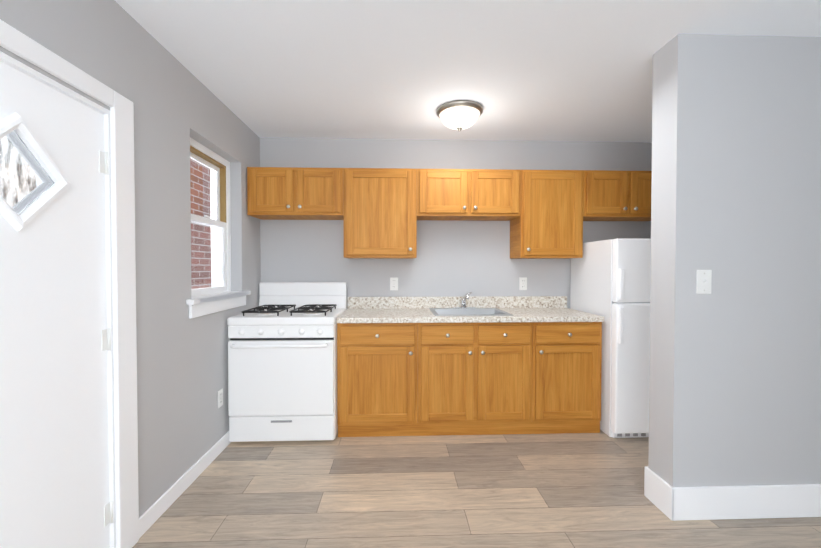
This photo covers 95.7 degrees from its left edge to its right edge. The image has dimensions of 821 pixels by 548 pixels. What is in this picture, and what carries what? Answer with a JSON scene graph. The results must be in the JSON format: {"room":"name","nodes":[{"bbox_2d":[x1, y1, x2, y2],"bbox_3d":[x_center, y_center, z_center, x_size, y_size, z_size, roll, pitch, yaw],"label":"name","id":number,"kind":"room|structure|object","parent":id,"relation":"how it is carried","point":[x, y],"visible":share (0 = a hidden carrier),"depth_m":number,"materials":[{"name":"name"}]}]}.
{"room":"kitchen","nodes":[
{"label":"kitchen","id":0,"kind":"room"},
{"bbox_2d":[0,0,260,516],"bbox_3d":[-1.368,0.044,0.817,0.240,2.420,5.000,0,1,-2],"label":"wall","id":1,"kind":"structure","parent":0,"point":[182,378],"depth_m":1.96,"materials":[{"name":"grey paint"}]},
{"bbox_2d":[0,61,112,547],"bbox_3d":[-1.292,0.287,1.206,0.121,1.904,0.758,0,1,-7],"label":"entry door","id":2,"kind":"structure","parent":1,"relation":"in","point":[55,338],"depth_m":1.33,"materials":[{"name":"white wood"}]},
{"bbox_2d":[0,19,138,547],"bbox_3d":[-1.371,0.237,1.200,0.258,2.020,1.012,0,1,-2],"label":"door frame","id":3,"kind":"structure","parent":1,"relation":"attached to","point":[121,303],"depth_m":1.60,"materials":[{"name":"white wood"}]},
{"bbox_2d":[139,431,230,537],"bbox_3d":[-1.241,1.209,0.842,0.013,0.090,5.000,0,1,-2],"label":"baseboard","id":4,"kind":"structure","parent":1,"relation":"attached to","point":[157,509],"depth_m":2.06,"materials":[{"name":"white wood"}]},
{"bbox_2d":[190,137,230,296],"bbox_3d":[-1.432,-0.348,2.549,0.097,1.033,0.718,0,1,-2],"label":"window unit","id":5,"kind":"structure","parent":1,"relation":"in","point":[210,222],"depth_m":2.65,"materials":[{"name":"glass"},{"name":"white vinyl"},{"name":"wood"}]},
{"bbox_2d":[186,291,250,318],"bbox_3d":[-1.330,0.197,2.562,0.129,0.113,0.840,0,1,-2],"label":"window sill","id":6,"kind":"structure","parent":1,"relation":"attached to","point":[201,305],"depth_m":2.46,"materials":[{"name":"white wood"}]},
{"bbox_2d":[217,388,222,407],"bbox_3d":[-1.305,0.854,2.555,0.009,0.116,0.072,0,1,-2],"label":"electrical outlet","id":7,"kind":"object","parent":1,"relation":"attached to","point":[220,398],"visible":1,"depth_m":2.54,"materials":[{"name":"white plastic"}]},
{"bbox_2d":[260,138,651,309],"bbox_3d":[1.341,-0.003,3.536,5.850,2.420,0.240,0,1,-2],"label":"wall","id":8,"kind":"structure","parent":0,"point":[455,258],"depth_m":3.37,"materials":[{"name":"grey paint"}]},
{"bbox_2d":[247,167,350,257],"bbox_3d":[-0.918,-0.502,3.162,0.812,0.730,0.320,0,1,-2],"label":"upper cabinet","id":9,"kind":"object","parent":8,"relation":"attached to","point":[273,193],"depth_m":3.01,"materials":[{"name":"brown wood"}]},
{"bbox_2d":[351,168,422,258],"bbox_3d":[-0.254,-0.502,3.186,0.682,0.730,0.320,0,1,-2],"label":"upper cabinet","id":10,"kind":"object","parent":8,"relation":"attached to","point":[379,212],"depth_m":3.03,"materials":[{"name":"brown wood"}]},
{"bbox_2d":[390,278,397,289],"bbox_3d":[-0.148,0.090,3.359,0.072,0.116,0.009,0,1,-2],"label":"electrical outlet","id":11,"kind":"object","parent":8,"relation":"attached to","point":[393,283],"visible":1,"depth_m":3.36,"materials":[{"name":"white plastic"}]},
{"bbox_2d":[423,169,530,258],"bbox_3d":[0.478,-0.502,3.212,0.947,0.730,0.320,0,1,-2],"label":"upper cabinet","id":12,"kind":"object","parent":8,"relation":"attached to","point":[448,194],"depth_m":3.06,"materials":[{"name":"brown wood"}]},
{"bbox_2d":[519,277,526,289],"bbox_3d":[1.031,0.089,3.401,0.072,0.116,0.009,0,1,-2],"label":"electrical outlet","id":13,"kind":"object","parent":8,"relation":"attached to","point":[522,283],"visible":1,"depth_m":3.40,"materials":[{"name":"white plastic"}]},
{"bbox_2d":[527,170,590,258],"bbox_3d":[1.174,-0.503,3.237,0.609,0.730,0.320,0,1,-2],"label":"upper cabinet","id":14,"kind":"object","parent":8,"relation":"attached to","point":[559,201],"depth_m":3.09,"materials":[{"name":"brown wood"}]},
{"bbox_2d":[591,170,651,220],"bbox_3d":[1.796,-0.503,3.259,0.800,0.730,0.320,0,1,-2],"label":"upper cabinet","id":15,"kind":"object","parent":8,"relation":"attached to","point":[615,195],"depth_m":3.10,"materials":[{"name":"brown wood"}]},
{"bbox_2d":[115,0,820,142],"bbox_3d":[1.435,-1.218,0.896,5.850,0.100,5.480,0,1,-2],"label":"ceiling","id":16,"kind":"structure","parent":0,"point":[554,70],"depth_m":2.03,"materials":[{"name":"white paint"}]},
{"bbox_2d":[436,100,482,131],"bbox_3d":[0.359,-1.120,2.721,0.340,0.158,0.340,0,1,-2],"label":"ceiling lamp","id":17,"kind":"object","parent":16,"relation":"attached to","point":[458,115],"visible":1,"depth_m":2.62,"materials":[{"name":"white glass"}]},
{"bbox_2d":[132,430,820,547],"bbox_3d":[1.435,1.282,0.939,5.850,0.060,5.480,0,1,-2],"label":"floor","id":18,"kind":"structure","parent":0,"point":[574,490],"depth_m":2.02,"materials":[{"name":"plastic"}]},
{"bbox_2d":[227,282,346,441],"bbox_3d":[-0.930,0.648,2.941,0.752,1.138,0.737,0,1,-2],"label":"gas range","id":19,"kind":"object","parent":18,"relation":"on","point":[282,363],"visible":0.98,"depth_m":2.64,"materials":[{"name":"white metal"}]},
{"bbox_2d":[337,323,424,436],"bbox_3d":[-0.235,0.786,3.061,0.639,0.858,0.615,0,1,-2],"label":"base cabinet","id":20,"kind":"object","parent":18,"relation":"on","point":[381,366],"depth_m":2.76,"materials":[{"name":"brown wood"}]},
{"bbox_2d":[336,296,603,322],"bbox_3d":[0.446,0.283,3.069,2.000,0.145,0.632,0,1,-2],"label":"countertop","id":21,"kind":"structure","parent":20,"relation":"on","point":[418,310],"depth_m":3.19,"materials":[{"name":"stone"}]},
{"bbox_2d":[452,292,474,308],"bbox_3d":[0.473,0.233,3.201,0.200,0.146,0.220,0,1,-2],"label":"faucet","id":22,"kind":"object","parent":21,"relation":"on","point":[463,302],"visible":1,"depth_m":3.26,"materials":[{"name":"silver metal"}]},
{"bbox_2d":[429,308,512,315],"bbox_3d":[0.477,0.389,3.086,0.604,0.162,0.504,0,1,-2],"label":"sink","id":23,"kind":"object","parent":21,"relation":"in","point":[467,312],"visible":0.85,"depth_m":3.23,"materials":[{"name":"silver metal"}]},
{"bbox_2d":[425,322,540,435],"bbox_3d":[0.477,0.786,3.087,0.950,0.858,0.615,0,1,-2],"label":"base cabinet","id":24,"kind":"object","parent":18,"relation":"on","point":[432,379],"depth_m":2.79,"materials":[{"name":"brown wood"}]},
{"bbox_2d":[541,322,601,433],"bbox_3d":[1.157,0.786,3.111,0.575,0.858,0.615,0,1,-2],"label":"base cabinet","id":25,"kind":"object","parent":18,"relation":"on","point":[571,352],"depth_m":2.81,"materials":[{"name":"brown wood"}]},
{"bbox_2d":[570,239,650,437],"bbox_3d":[1.787,0.475,3.044,0.630,1.474,0.742,0,1,-2],"label":"refrigerator","id":26,"kind":"object","parent":18,"relation":"on","point":[610,281],"visible":0.6,"depth_m":2.70,"materials":[{"name":"white metal"}]},
{"bbox_2d":[648,34,820,486],"bbox_3d":[2.699,0.024,1.993,2.767,2.420,0.181,0,1,-2],"label":"wall","id":27,"kind":"structure","parent":0,"point":[735,380],"depth_m":1.87,"materials":[{"name":"grey paint"}]},
{"bbox_2d":[696,270,711,293],"bbox_3d":[1.465,0.039,1.849,0.075,0.120,0.018,0,1,-2],"label":"light switch","id":28,"kind":"object","parent":27,"relation":"attached to","point":[703,281],"visible":1,"depth_m":1.85,"materials":[{"name":"white plastic"}]},
{"bbox_2d":[644,466,820,520],"bbox_3d":[2.692,1.151,2.013,2.781,0.165,0.209,0,1,-2],"label":"baseboard","id":29,"kind":"structure","parent":27,"relation":"attached to","point":[670,502],"depth_m":1.87,"materials":[{"name":"white wood"}]}
]}

